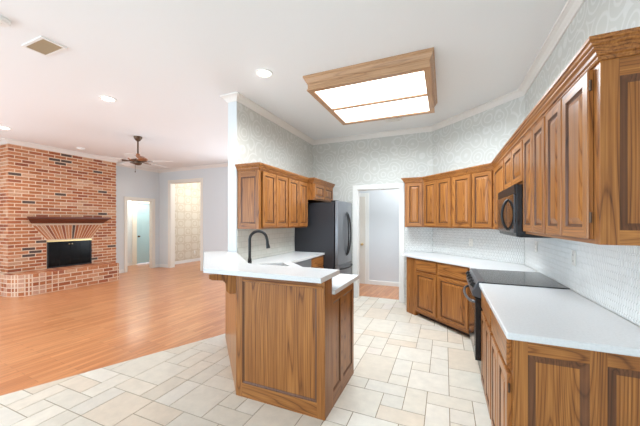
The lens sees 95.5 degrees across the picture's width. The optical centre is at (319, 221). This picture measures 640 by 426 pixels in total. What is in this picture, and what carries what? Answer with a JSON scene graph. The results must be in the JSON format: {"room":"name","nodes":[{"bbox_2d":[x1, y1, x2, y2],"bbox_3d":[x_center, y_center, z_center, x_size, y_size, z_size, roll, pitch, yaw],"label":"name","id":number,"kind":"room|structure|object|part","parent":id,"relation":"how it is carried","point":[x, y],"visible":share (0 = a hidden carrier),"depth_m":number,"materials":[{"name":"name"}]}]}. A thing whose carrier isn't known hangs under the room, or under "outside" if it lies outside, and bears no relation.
{"room":"kitchen","nodes":[
{"label":"kitchen","id":0,"kind":"room"},
{"bbox_2d":[127,200,131,262],"bbox_3d":[-5.835,-0.092,10.012,1.380,3.125,4.800,0,0,23],"label":"wall","id":1,"kind":"structure","parent":0,"point":[129,203],"depth_m":9.71,"materials":[{"name":"white paint"}]},
{"bbox_2d":[132,201,148,264],"bbox_3d":[-6.096,0.340,10.320,0.018,2.260,1.160,0,0,23],"label":"trim","id":2,"kind":"structure","parent":1,"relation":"attached to","point":[134,203],"depth_m":9.85,"materials":[{"name":"white paint"}]},
{"bbox_2d":[137,203,148,263],"bbox_3d":[-6.095,0.405,10.319,0.100,2.070,0.840,0,0,23],"label":"door","id":3,"kind":"structure","parent":1,"relation":"in","point":[142,209],"depth_m":10.14,"materials":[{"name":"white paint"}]},
{"bbox_2d":[116,166,199,269],"bbox_3d":[-6.723,-0.092,6.040,0.120,3.125,12.800,0,0,23],"label":"wall","id":4,"kind":"structure","parent":0,"point":[129,183],"depth_m":9.39,"materials":[{"name":"white paint"}]},
{"bbox_2d":[124,196,154,272],"bbox_3d":[-5.508,0.372,8.849,0.138,2.195,0.970,0,0,23],"label":"trim","id":5,"kind":"structure","parent":4,"relation":"attached to","point":[151,201],"depth_m":9.19,"materials":[{"name":"white paint"}]},
{"bbox_2d":[175,258,199,263],"bbox_3d":[-4.639,1.420,10.728,0.014,0.100,2.540,0,0,23],"label":"baseboard","id":6,"kind":"structure","parent":4,"relation":"attached to","point":[196,259],"depth_m":10.41,"materials":[{"name":"white paint"}]},
{"bbox_2d":[159,167,227,266],"bbox_3d":[-2.480,-0.092,8.333,5.870,3.125,0.160,0,0,23],"label":"wall","id":7,"kind":"structure","parent":0,"point":[215,180],"depth_m":8.60,"materials":[{"name":"white paint"}]},
{"bbox_2d":[155,264,167,267],"bbox_3d":[-5.055,1.420,9.269,0.400,0.100,0.150,0,0,23],"label":"baseboard","id":8,"kind":"structure","parent":7,"relation":"attached to","point":[156,265],"depth_m":9.32,"materials":[{"name":"white paint"}]},
{"bbox_2d":[116,163,227,172],"bbox_3d":[-2.828,-1.615,7.536,5.860,0.080,1.580,0,0,23],"label":"trim","id":9,"kind":"structure","parent":7,"relation":"attached to","point":[117,164],"depth_m":8.76,"materials":[{"name":"white paint"}]},
{"bbox_2d":[168,178,202,270],"bbox_3d":[-4.133,0.080,9.033,1.460,2.780,0.178,0,0,23],"label":"trim","id":10,"kind":"structure","parent":7,"relation":"attached to","point":[171,183],"depth_m":9.21,"materials":[{"name":"white paint"}]},
{"bbox_2d":[0,261,491,425],"bbox_3d":[-3.679,1.510,4.843,12.420,0.080,13.000,0,0,23],"label":"floor","id":11,"kind":"structure","parent":0,"point":[410,369],"depth_m":3.01,"materials":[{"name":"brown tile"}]},
{"bbox_2d":[0,143,118,296],"bbox_3d":[-5.835,-0.083,6.746,0.955,3.105,2.204,0,0,23],"label":"fireplace","id":12,"kind":"object","parent":11,"relation":"on","point":[58,210],"visible":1,"depth_m":6.45,"materials":[{"name":"red brick"}]},
{"bbox_3d":[-5.993,0.735,6.544,0.006,0.556,0.204,0,0,23],"label":"glass door","id":13,"kind":"part","parent":12,"relation":"part of","materials":[{"name":"black glass"}]},
{"bbox_2d":[0,138,118,162],"bbox_3d":[-6.026,-1.615,6.884,0.495,0.080,2.250,0,0,23],"label":"trim","id":14,"kind":"structure","parent":12,"relation":"attached to","point":[3,140],"depth_m":6.41,"materials":[{"name":"white paint"}]},
{"bbox_3d":[-5.910,0.735,6.737,0.006,0.556,0.204,0,0,23],"label":"glass door","id":15,"kind":"part","parent":12,"relation":"part of","materials":[{"name":"black glass"}]},
{"bbox_2d":[27,217,110,222],"bbox_3d":[-5.788,-0.033,6.771,0.180,0.145,1.640,0,0,23],"label":"mantel shelf","id":16,"kind":"object","parent":12,"relation":"attached to","point":[29,219],"depth_m":6.68,"materials":[{"name":"brown wood"}]},
{"bbox_3d":[-5.863,0.439,6.831,0.032,0.033,0.881,0,0,23],"label":"screen rail","id":17,"kind":"part","parent":12,"relation":"part of","materials":[{"name":"gold metal"}]},
{"bbox_3d":[-5.866,0.748,6.832,0.024,0.585,0.881,0,0,23],"label":"screen frame","id":18,"kind":"part","parent":12,"relation":"part of","materials":[{"name":"black"}]},
{"bbox_3d":[-5.828,0.735,6.930,0.006,0.556,0.204,0,0,23],"label":"glass door","id":19,"kind":"part","parent":12,"relation":"part of","materials":[{"name":"black glass"}]},
{"bbox_3d":[-5.745,0.735,7.123,0.006,0.556,0.204,0,0,23],"label":"glass door","id":20,"kind":"part","parent":12,"relation":"part of","materials":[{"name":"black glass"}]},
{"bbox_2d":[209,273,353,420],"bbox_3d":[-0.600,0.953,2.926,1.786,1.035,1.233,0,0,23],"label":"base cabinet","id":21,"kind":"object","parent":11,"relation":"on","point":[290,344],"visible":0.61,"depth_m":2.33,"materials":[{"name":"brown wood"}]},
{"bbox_3d":[-0.952,0.953,3.086,0.014,1.035,1.330,0,0,-22],"label":"angled panel","id":22,"kind":"part","parent":21,"relation":"part of","materials":[{"name":"brown wood"}]},
{"bbox_2d":[203,251,339,282],"bbox_3d":[-0.806,0.416,2.909,0.846,0.037,2.369,0,0,-40],"label":"bar","id":23,"kind":"object","parent":21,"relation":"on","point":[215,262],"visible":0.95,"depth_m":2.42,"materials":[{"name":"white stone"}]},
{"bbox_3d":[-0.335,0.953,2.311,0.814,1.035,0.014,0,0,23],"label":"panel","id":24,"kind":"part","parent":21,"relation":"part of","materials":[{"name":"brown wood"}]},
{"bbox_3d":[-0.314,0.489,2.286,0.720,0.018,0.016,0,0,23],"label":"moulding","id":25,"kind":"part","parent":21,"relation":"part of","materials":[{"name":"brown wood"}]},
{"bbox_3d":[0.059,0.953,2.214,0.014,1.035,0.144,0,0,23],"label":"corner post","id":26,"kind":"part","parent":21,"relation":"part of","materials":[{"name":"brown wood"}]},
{"bbox_3d":[0.204,1.020,2.552,0.014,0.900,0.590,0,0,23],"label":"panel","id":27,"kind":"part","parent":21,"relation":"part of","materials":[{"name":"brown wood"}]},
{"bbox_2d":[295,259,310,267],"bbox_3d":[-0.510,1.022,4.359,0.565,0.896,0.598,0,0,23],"label":"dishwasher","id":28,"kind":"object","parent":11,"relation":"on","point":[306,263],"visible":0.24,"depth_m":4.33,"materials":[{"name":"black"}]},
{"bbox_2d":[311,255,323,267],"bbox_3d":[-0.295,1.020,4.878,0.571,0.900,0.520,0,0,23],"label":"base cabinet","id":29,"kind":"object","parent":11,"relation":"on","point":[316,262],"visible":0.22,"depth_m":4.75,"materials":[{"name":"brown wood"}]},
{"bbox_2d":[295,200,352,273],"bbox_3d":[0.123,0.552,5.426,0.927,1.835,0.780,0,0,23],"label":"refrigerator","id":30,"kind":"object","parent":11,"relation":"on","point":[328,231],"visible":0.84,"depth_m":5.07,"materials":[{"name":"grey metal"}]},
{"bbox_3d":[0.373,0.198,5.105,0.085,1.105,0.387,0,0,23],"label":"door","id":31,"kind":"part","parent":30,"relation":"part of","materials":[{"name":"silver metal"}]},
{"bbox_3d":[0.450,1.085,5.286,0.085,0.650,0.780,0,0,23],"label":"freezer drawer","id":32,"kind":"part","parent":30,"relation":"part of","materials":[{"name":"silver metal"}]},
{"bbox_3d":[0.494,0.220,5.221,0.032,0.793,0.093,0,0,-41],"label":"door handle","id":33,"kind":"part","parent":30,"relation":"part of","materials":[{"name":"black"}]},
{"bbox_3d":[0.527,0.220,5.299,0.093,0.793,0.032,0,0,-3],"label":"door handle","id":34,"kind":"part","parent":30,"relation":"part of","materials":[{"name":"black"}]},
{"bbox_3d":[0.528,0.198,5.466,0.085,1.105,0.387,0,0,23],"label":"door","id":35,"kind":"part","parent":30,"relation":"part of","materials":[{"name":"silver metal"}]},
{"bbox_2d":[407,257,418,314],"bbox_3d":[1.655,1.020,4.836,0.372,0.900,0.647,0,0,23],"label":"base cabinet","id":36,"kind":"object","parent":11,"relation":"on","point":[411,262],"visible":0.35,"depth_m":4.63,"materials":[{"name":"brown wood"}]},
{"bbox_2d":[401,251,536,271],"bbox_3d":[1.952,0.552,4.142,0.896,0.035,2.340,0,0,-14],"label":"countertop","id":37,"kind":"structure","parent":36,"relation":"on","point":[469,262],"depth_m":3.90,"materials":[{"name":"white stone"}]},
{"bbox_2d":[415,259,441,324],"bbox_3d":[1.858,1.020,4.443,0.637,0.900,0.467,0,0,-22],"label":"base cabinet","id":38,"kind":"object","parent":11,"relation":"on","point":[426,273],"visible":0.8,"depth_m":4.29,"materials":[{"name":"brown wood"}]},
{"bbox_3d":[1.571,1.070,4.328,0.020,0.600,0.427,0,0,-22],"label":"door","id":39,"kind":"part","parent":38,"relation":"part of","materials":[{"name":"brown wood"}]},
{"bbox_3d":[1.571,0.667,4.328,0.020,0.155,0.427,0,0,-22],"label":"drawer","id":40,"kind":"part","parent":38,"relation":"part of","materials":[{"name":"brown wood"}]},
{"bbox_2d":[438,262,469,336],"bbox_3d":[2.047,1.020,3.970,0.637,0.900,0.549,0,0,-22],"label":"base cabinet","id":41,"kind":"object","parent":11,"relation":"on","point":[453,306],"visible":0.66,"depth_m":3.84,"materials":[{"name":"brown wood"}]},
{"bbox_3d":[1.758,0.667,3.861,0.020,0.155,0.499,0,0,-22],"label":"drawer","id":42,"kind":"part","parent":41,"relation":"part of","materials":[{"name":"brown wood"}]},
{"bbox_2d":[481,291,492,418],"bbox_3d":[1.573,1.020,2.139,0.626,0.900,0.588,0,0,23],"label":"base cabinet","id":43,"kind":"object","parent":11,"relation":"on","point":[486,332],"visible":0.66,"depth_m":2.21,"materials":[{"name":"brown wood"}]},
{"bbox_3d":[1.350,1.070,2.388,0.020,0.600,0.267,0,0,23],"label":"door","id":44,"kind":"part","parent":43,"relation":"part of","materials":[{"name":"brown wood"}]},
{"bbox_3d":[1.294,0.667,2.259,0.020,0.155,0.548,0,0,23],"label":"drawer","id":45,"kind":"part","parent":43,"relation":"part of","materials":[{"name":"brown wood"}]},
{"bbox_3d":[1.239,1.070,2.130,0.020,0.600,0.268,0,0,23],"label":"door","id":46,"kind":"part","parent":43,"relation":"part of","materials":[{"name":"brown wood"}]},
{"bbox_2d":[463,268,569,372],"bbox_3d":[1.790,0.997,2.798,0.737,0.947,0.793,0,0,23],"label":"range","id":47,"kind":"object","parent":11,"relation":"on","point":[475,276],"visible":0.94,"depth_m":2.64,"materials":[{"name":"black"}]},
{"bbox_3d":[1.488,0.715,2.928,0.080,0.024,0.709,0,0,23],"label":"oven handle","id":48,"kind":"part","parent":47,"relation":"part of","materials":[{"name":"grey metal"}]},
{"bbox_3d":[1.541,0.597,2.905,0.098,0.147,0.785,0,0,23],"label":"control panel","id":49,"kind":"part","parent":47,"relation":"part of","materials":[{"name":"grey metal"}]},
{"bbox_3d":[1.552,0.948,2.901,0.071,0.545,0.777,0,0,23],"label":"oven door","id":50,"kind":"part","parent":47,"relation":"part of","materials":[{"name":"black metal"}]},
{"bbox_2d":[476,269,569,288],"bbox_3d":[1.847,0.531,2.774,0.608,0.008,0.793,0,0,23],"label":"glass cooktop","id":51,"kind":"object","parent":47,"relation":"in","point":[502,277],"depth_m":2.65,"materials":[{"name":"black glass"}]},
{"bbox_2d":[491,310,639,425],"bbox_3d":[1.338,1.020,1.591,0.626,0.900,0.600,0,0,23],"label":"base cabinet","id":52,"kind":"object","parent":11,"relation":"on","point":[533,384],"visible":0.85,"depth_m":1.37,"materials":[{"name":"brown wood"}]},
{"bbox_3d":[1.118,1.070,1.846,0.020,0.600,0.265,0,0,23],"label":"door","id":53,"kind":"part","parent":52,"relation":"part of","materials":[{"name":"brown wood"}]},
{"bbox_3d":[1.062,0.667,1.718,0.020,0.155,0.545,0,0,23],"label":"drawer","id":54,"kind":"part","parent":52,"relation":"part of","materials":[{"name":"brown wood"}]},
{"bbox_3d":[1.008,1.070,1.591,0.020,0.600,0.268,0,0,23],"label":"door","id":55,"kind":"part","parent":52,"relation":"part of","materials":[{"name":"brown wood"}]},
{"bbox_3d":[1.081,0.988,1.710,0.019,0.835,0.585,0,0,23],"label":"frame","id":56,"kind":"part","parent":52,"relation":"part of","materials":[{"name":"brown wood"}]},
{"bbox_2d":[479,283,639,356],"bbox_3d":[1.438,0.552,1.846,0.637,0.035,1.237,0,0,23],"label":"countertop","id":57,"kind":"structure","parent":52,"relation":"on","point":[548,316],"depth_m":1.56,"materials":[{"name":"white stone"}]},
{"bbox_3d":[1.232,1.020,1.318,0.605,0.900,0.014,0,0,23],"label":"panel","id":58,"kind":"part","parent":52,"relation":"part of","materials":[{"name":"brown wood"}]},
{"bbox_2d":[228,101,312,260],"bbox_3d":[-0.662,-0.092,4.974,0.140,3.125,2.500,0,0,23],"label":"wall","id":59,"kind":"structure","parent":0,"point":[252,137],"depth_m":4.16,"materials":[{"name":"paper"}]},
{"bbox_2d":[238,170,287,228],"bbox_3d":[-0.776,-0.287,4.074,0.351,0.765,0.725,0,0,23],"label":"upper cabinet","id":60,"kind":"object","parent":59,"relation":"attached to","point":[262,195],"visible":0.96,"depth_m":3.79,"materials":[{"name":"brown wood"}]},
{"bbox_3d":[-0.926,-0.287,3.751,0.330,0.765,0.014,0,0,23],"label":"panel","id":61,"kind":"part","parent":60,"relation":"part of","materials":[{"name":"brown wood"}]},
{"bbox_3d":[-0.678,-0.287,3.882,0.020,0.725,0.310,0,0,23],"label":"door","id":62,"kind":"part","parent":60,"relation":"part of","materials":[{"name":"brown wood"}]},
{"bbox_3d":[-0.640,-0.287,4.023,0.019,0.765,0.710,0,0,23],"label":"frame","id":63,"kind":"part","parent":60,"relation":"part of","materials":[{"name":"brown wood"}]},
{"bbox_3d":[-0.551,-0.287,4.179,0.020,0.725,0.313,0,0,23],"label":"door","id":64,"kind":"part","parent":60,"relation":"part of","materials":[{"name":"brown wood"}]},
{"bbox_2d":[235,162,334,188],"bbox_3d":[-0.367,-0.699,4.753,0.387,0.082,2.440,0,0,28],"label":"crown molding","id":65,"kind":"structure","parent":60,"relation":"attached to","point":[256,165],"depth_m":4.08,"materials":[{"name":"brown wood"}]},
{"bbox_2d":[237,228,293,260],"bbox_3d":[-0.774,0.315,4.524,0.010,0.439,1.555,0,0,23],"label":"backsplash","id":66,"kind":"structure","parent":59,"relation":"attached to","point":[281,240],"depth_m":4.39,"materials":[{"name":"beige tile"}]},
{"bbox_2d":[287,178,307,227],"bbox_3d":[-0.497,-0.287,4.723,0.351,0.765,0.685,0,0,23],"label":"upper cabinet","id":67,"kind":"object","parent":59,"relation":"attached to","point":[297,190],"visible":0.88,"depth_m":4.61,"materials":[{"name":"brown wood"}]},
{"bbox_3d":[-0.410,-0.287,4.506,0.020,0.725,0.315,0,0,23],"label":"door","id":68,"kind":"part","parent":67,"relation":"part of","materials":[{"name":"brown wood"}]},
{"bbox_3d":[-0.280,-0.287,4.810,0.020,0.725,0.315,0,0,23],"label":"door","id":69,"kind":"part","parent":67,"relation":"part of","materials":[{"name":"brown wood"}]},
{"bbox_2d":[308,183,332,202],"bbox_3d":[-0.128,-0.522,5.446,0.461,0.295,0.930,0,0,23],"label":"upper cabinet","id":70,"kind":"object","parent":59,"relation":"attached to","point":[317,193],"visible":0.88,"depth_m":5.18,"materials":[{"name":"brown wood"}]},
{"bbox_3d":[-0.013,-0.522,5.154,0.020,0.255,0.425,0,0,23],"label":"door","id":71,"kind":"part","parent":70,"relation":"part of","materials":[{"name":"brown wood"}]},
{"bbox_3d":[0.162,-0.522,5.561,0.020,0.255,0.430,0,0,23],"label":"door","id":72,"kind":"part","parent":70,"relation":"part of","materials":[{"name":"brown wood"}]},
{"bbox_2d":[220,0,584,144],"bbox_3d":[-0.214,-1.615,1.778,3.635,0.080,10.100,0,0,23],"label":"trim","id":73,"kind":"structure","parent":59,"relation":"attached to","point":[571,8],"depth_m":3.90,"materials":[{"name":"white paint"}]},
{"bbox_2d":[0,0,567,169],"bbox_3d":[-3.596,-1.715,4.807,12.600,0.120,13.000,0,0,23],"label":"ceiling","id":74,"kind":"structure","parent":0,"point":[167,65],"depth_m":2.99,"materials":[{"name":"white paint"}]},
{"bbox_2d":[0,15,10,26],"bbox_3d":[-2.620,-1.634,2.365,0.150,0.042,0.150,0,0,23],"label":"smoke detector","id":75,"kind":"object","parent":74,"relation":"attached to","point":[4,22],"visible":1,"depth_m":2.37,"materials":[{"name":"white paint"}]},
{"bbox_2d":[0,126,11,129],"bbox_3d":[-5.572,-1.650,5.122,0.200,0.008,0.200,0,0,23],"label":"recessed light","id":76,"kind":"object","parent":74,"relation":"in","point":[1,127],"visible":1,"depth_m":5.14,"materials":[{"name":"white paint"}]},
{"bbox_2d":[21,36,66,56],"bbox_3d":[-2.599,-1.649,2.742,0.344,0.012,0.194,0,0,23],"label":"ceiling vent","id":77,"kind":"object","parent":74,"relation":"in","point":[42,45],"visible":1,"depth_m":2.73,"materials":[{"name":"beige metal"}]},
{"bbox_2d":[99,95,116,101],"bbox_3d":[-2.853,-1.650,3.912,0.200,0.008,0.200,0,0,23],"label":"recessed light","id":78,"kind":"object","parent":74,"relation":"in","point":[102,97],"visible":1,"depth_m":3.90,"materials":[{"name":"white paint"}]},
{"bbox_2d":[95,136,172,171],"bbox_3d":[-3.551,-1.305,5.707,1.272,0.700,1.246,0,0,23],"label":"ceiling fan","id":79,"kind":"object","parent":74,"relation":"hanging from","point":[136,159],"visible":1,"depth_m":5.61,"materials":[{"name":"brown wood"}]},
{"bbox_3d":[-3.900,-1.177,5.417,0.460,0.030,0.150,0,0,-36],"label":"blade","id":80,"kind":"part","parent":79,"relation":"part of","materials":[{"name":"white"}]},
{"bbox_3d":[-3.900,-1.177,5.923,0.460,0.030,0.150,0,0,36],"label":"blade","id":81,"kind":"part","parent":79,"relation":"part of","materials":[{"name":"white"}]},
{"bbox_3d":[-3.419,-1.177,5.261,0.150,0.030,0.460,0,0,-18],"label":"blade","id":82,"kind":"part","parent":79,"relation":"part of","materials":[{"name":"white"}]},
{"bbox_2d":[255,68,272,77],"bbox_3d":[-0.624,-1.650,3.238,0.200,0.008,0.200,0,0,23],"label":"recessed light","id":83,"kind":"object","parent":74,"relation":"in","point":[263,73],"visible":1,"depth_m":3.23,"materials":[{"name":"white paint"}]},
{"bbox_2d":[303,47,436,124],"bbox_3d":[0.712,-1.575,3.656,1.389,0.160,1.364,0,0,23],"label":"ceiling light","id":84,"kind":"object","parent":74,"relation":"attached to","point":[402,85],"visible":1,"depth_m":3.31,"materials":[{"name":"brown wood"}]},
{"bbox_2d":[316,71,426,108],"bbox_3d":[0.596,-1.513,3.386,1.205,0.004,0.593,0,0,23],"label":"diffuser","id":85,"kind":"object","parent":84,"relation":"attached to","point":[413,84],"depth_m":3.38,"materials":[{"name":"white plastic"}]},
{"bbox_2d":[335,96,428,121],"bbox_3d":[0.835,-1.513,3.944,1.205,0.004,0.553,0,0,23],"label":"diffuser","id":86,"kind":"object","parent":84,"relation":"attached to","point":[419,104],"depth_m":3.95,"materials":[{"name":"white plastic"}]},
{"bbox_2d":[385,117,401,122],"bbox_3d":[1.192,-1.649,4.717,0.254,0.012,0.134,0,0,23],"label":"ceiling vent","id":87,"kind":"object","parent":74,"relation":"in","point":[393,119],"visible":0.96,"depth_m":4.72,"materials":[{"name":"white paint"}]},
{"bbox_2d":[313,131,432,302],"bbox_3d":[0.933,-0.092,5.585,2.310,3.125,0.120,0,0,23],"label":"wall","id":88,"kind":"structure","parent":0,"point":[381,160],"depth_m":5.49,"materials":[{"name":"paper"}]},
{"bbox_2d":[353,183,403,302],"bbox_3d":[1.104,0.385,5.502,0.970,2.170,0.138,0,0,23],"label":"trim","id":89,"kind":"structure","parent":88,"relation":"attached to","point":[356,188],"depth_m":5.46,"materials":[{"name":"white paint"}]},
{"bbox_2d":[405,182,423,226],"bbox_3d":[1.645,-0.287,5.036,0.307,0.765,0.315,0,0,23],"label":"upper cabinet","id":90,"kind":"object","parent":88,"relation":"attached to","point":[414,192],"visible":0.98,"depth_m":4.89,"materials":[{"name":"brown wood"}]},
{"bbox_2d":[401,27,639,182],"bbox_3d":[1.698,-0.699,3.118,0.928,0.082,4.248,0,0,5],"label":"crown molding","id":91,"kind":"structure","parent":90,"relation":"attached to","point":[626,42],"depth_m":1.41,"materials":[{"name":"brown wood"}]},
{"bbox_2d":[359,189,398,281],"bbox_3d":[1.595,-0.092,6.062,3.650,3.125,1.280,0,0,23],"label":"wall","id":92,"kind":"structure","parent":0,"point":[383,204],"depth_m":6.70,"materials":[{"name":"white paint"}]},
{"bbox_2d":[359,197,364,283],"bbox_3d":[0.675,0.440,6.989,0.830,2.050,0.100,0,0,23],"label":"door","id":93,"kind":"structure","parent":92,"relation":"in","point":[361,199],"depth_m":6.87,"materials":[{"name":"beige paint"}]},
{"bbox_2d":[359,193,368,283],"bbox_3d":[0.692,0.398,7.027,1.000,2.145,0.018,0,0,23],"label":"trim","id":94,"kind":"structure","parent":92,"relation":"attached to","point":[366,195],"depth_m":6.84,"materials":[{"name":"white paint"}]},
{"bbox_2d":[369,280,398,286],"bbox_3d":[2.273,1.420,6.351,2.430,0.100,0.014,0,0,23],"label":"baseboard","id":95,"kind":"structure","parent":92,"relation":"attached to","point":[373,282],"depth_m":6.68,"materials":[{"name":"white paint"}]},
{"bbox_2d":[433,95,524,264],"bbox_3d":[2.334,-0.092,4.374,0.156,3.125,1.740,0,0,-22],"label":"wall","id":96,"kind":"structure","parent":0,"point":[475,140],"depth_m":4.28,"materials":[{"name":"paper"}]},
{"bbox_2d":[424,177,452,227],"bbox_3d":[1.973,-0.287,4.622,0.319,0.765,0.602,0,0,-22],"label":"upper cabinet","id":97,"kind":"object","parent":96,"relation":"attached to","point":[438,194],"visible":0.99,"depth_m":4.52,"materials":[{"name":"brown wood"}]},
{"bbox_3d":[1.781,-0.287,4.699,0.020,0.725,0.277,0,0,-22],"label":"door","id":98,"kind":"part","parent":97,"relation":"part of","materials":[{"name":"brown wood"}]},
{"bbox_3d":[1.887,-0.287,4.434,0.020,0.725,0.277,0,0,-22],"label":"door","id":99,"kind":"part","parent":97,"relation":"part of","materials":[{"name":"brown wood"}]},
{"bbox_2d":[405,227,524,263],"bbox_3d":[2.155,0.315,4.512,0.276,0.439,1.932,0,0,-32],"label":"backsplash","id":100,"kind":"structure","parent":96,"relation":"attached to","point":[489,244],"depth_m":4.40,"materials":[{"name":"grey tile"}]},
{"bbox_2d":[469,238,472,245],"bbox_3d":[2.248,0.310,4.335,0.009,0.116,0.072,0,0,-22],"label":"outlet","id":101,"kind":"object","parent":100,"relation":"attached to","point":[470,239],"visible":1,"depth_m":4.33,"materials":[{"name":"white plastic"}]},
{"bbox_2d":[453,170,494,228],"bbox_3d":[2.210,-0.287,4.027,0.319,0.765,0.674,0,0,-22],"label":"upper cabinet","id":102,"kind":"object","parent":96,"relation":"attached to","point":[473,194],"visible":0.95,"depth_m":3.92,"materials":[{"name":"brown wood"}]},
{"bbox_3d":[2.012,-0.287,4.122,0.020,0.725,0.311,0,0,-22],"label":"door","id":103,"kind":"part","parent":102,"relation":"part of","materials":[{"name":"brown wood"}]},
{"bbox_3d":[2.130,-0.287,3.826,0.020,0.725,0.301,0,0,-22],"label":"door","id":104,"kind":"part","parent":102,"relation":"part of","materials":[{"name":"brown wood"}]},
{"bbox_2d":[525,0,639,326],"bbox_3d":[1.064,-0.092,-0.005,0.120,3.125,7.830,0,0,23],"label":"wall","id":105,"kind":"structure","parent":0,"point":[594,17],"depth_m":2.10,"materials":[{"name":"paper"}]},
{"bbox_2d":[494,160,503,228],"bbox_3d":[2.212,-0.287,3.280,0.351,0.765,0.698,0,0,23],"label":"upper cabinet","id":106,"kind":"object","parent":105,"relation":"attached to","point":[499,170],"visible":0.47,"depth_m":3.38,"materials":[{"name":"brown wood"}]},
{"bbox_2d":[504,140,522,189],"bbox_3d":[1.917,-0.487,2.593,0.351,0.365,0.793,0,0,23],"label":"upper cabinet","id":107,"kind":"object","parent":105,"relation":"attached to","point":[513,163],"visible":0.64,"depth_m":2.56,"materials":[{"name":"brown wood"}]},
{"bbox_3d":[1.841,-0.487,2.836,0.020,0.325,0.365,0,0,23],"label":"door","id":108,"kind":"part","parent":107,"relation":"part of","materials":[{"name":"brown wood"}]},
{"bbox_3d":[1.689,-0.487,2.480,0.020,0.325,0.370,0,0,23],"label":"door","id":109,"kind":"part","parent":107,"relation":"part of","materials":[{"name":"brown wood"}]},
{"bbox_2d":[497,184,550,237],"bbox_3d":[1.863,-0.085,2.616,0.459,0.426,0.783,0,0,23],"label":"microwave","id":110,"kind":"object","parent":107,"relation":"attached to","point":[510,200],"visible":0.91,"depth_m":2.40,"materials":[{"name":"black stainless steel"},{"name":"black glass"}]},
{"bbox_3d":[1.748,-0.067,2.765,0.018,0.313,0.600,0,0,23],"label":"door","id":111,"kind":"part","parent":110,"relation":"part of","materials":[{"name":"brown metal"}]},
{"bbox_3d":[1.617,-0.060,2.543,0.064,0.275,0.022,0,0,23],"label":"handle","id":112,"kind":"part","parent":110,"relation":"part of","materials":[{"name":"black"}]},
{"bbox_3d":[1.593,-0.067,2.404,0.018,0.313,0.180,0,0,23],"label":"control panel","id":113,"kind":"part","parent":110,"relation":"part of","materials":[{"name":"black glass"}]},
{"bbox_3d":[1.892,0.123,2.603,0.315,0.010,0.703,0,0,23],"label":"underside panel","id":114,"kind":"part","parent":110,"relation":"part of","materials":[{"name":"grey metal"}]},
{"bbox_2d":[523,117,548,236],"bbox_3d":[1.651,-0.287,1.972,0.351,0.765,0.553,0,0,23],"label":"upper cabinet","id":115,"kind":"object","parent":105,"relation":"attached to","point":[534,142],"visible":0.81,"depth_m":1.99,"materials":[{"name":"brown wood"}]},
{"bbox_3d":[1.552,-0.287,2.162,0.020,0.725,0.258,0,0,23],"label":"door","id":116,"kind":"part","parent":115,"relation":"part of","materials":[{"name":"brown wood"}]},
{"bbox_3d":[1.518,-0.287,2.030,0.019,0.765,0.553,0,0,23],"label":"frame","id":117,"kind":"part","parent":115,"relation":"part of","materials":[{"name":"brown wood"}]},
{"bbox_3d":[1.446,-0.287,1.913,0.020,0.725,0.257,0,0,23],"label":"door","id":118,"kind":"part","parent":115,"relation":"part of","materials":[{"name":"brown wood"}]},
{"bbox_2d":[525,238,639,325],"bbox_3d":[1.814,0.315,1.901,0.004,0.439,3.724,0,0,23],"label":"backsplash","id":119,"kind":"structure","parent":105,"relation":"attached to","point":[608,276],"depth_m":1.92,"materials":[{"name":"white tile"}]},
{"bbox_2d":[572,250,575,265],"bbox_3d":[1.948,0.280,2.233,0.009,0.116,0.072,0,0,23],"label":"outlet","id":120,"kind":"object","parent":119,"relation":"attached to","point":[573,251],"visible":1,"depth_m":2.22,"materials":[{"name":"white plastic"}]},
{"bbox_2d":[545,54,639,245],"bbox_3d":[1.415,-0.287,1.422,0.351,0.765,0.640,0,0,23],"label":"upper cabinet","id":121,"kind":"object","parent":105,"relation":"attached to","point":[592,134],"visible":1,"depth_m":1.21,"materials":[{"name":"brown wood"}]},
{"bbox_3d":[1.333,-0.287,1.652,0.020,0.725,0.258,0,0,23],"label":"door","id":122,"kind":"part","parent":121,"relation":"part of","materials":[{"name":"brown wood"}]},
{"bbox_3d":[1.285,-0.287,1.486,0.019,0.765,0.625,0,0,23],"label":"frame","id":123,"kind":"part","parent":121,"relation":"part of","materials":[{"name":"brown wood"}]},
{"bbox_3d":[1.218,-0.287,1.383,0.020,0.725,0.298,0,0,23],"label":"door","id":124,"kind":"part","parent":121,"relation":"part of","materials":[{"name":"brown wood"}]},
{"bbox_3d":[1.301,-0.287,1.131,0.330,0.765,0.014,0,0,23],"label":"panel","id":125,"kind":"part","parent":121,"relation":"part of","materials":[{"name":"brown wood"}]},
{"bbox_3d":[-0.615,1.020,3.365,1.185,0.900,1.300,0,0,23],"label":"base cabinet","id":126,"kind":"object","parent":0,"visible":0},
{"bbox_2d":[247,251,358,294],"bbox_3d":[-0.172,0.552,3.753,1.701,0.035,2.497,0,0,23],"label":"countertop","id":127,"kind":"structure","parent":126,"relation":"on","point":[341,281],"depth_m":3.90,"materials":[{"name":"white stone"}]},
{"bbox_2d":[248,230,269,263],"bbox_3d":[-0.713,0.314,3.330,0.142,0.440,0.272,0,0,43],"label":"faucet","id":128,"kind":"object","parent":127,"relation":"on","point":[255,231],"visible":0.77,"depth_m":3.30,"materials":[{"name":"black metal"}]}
]}

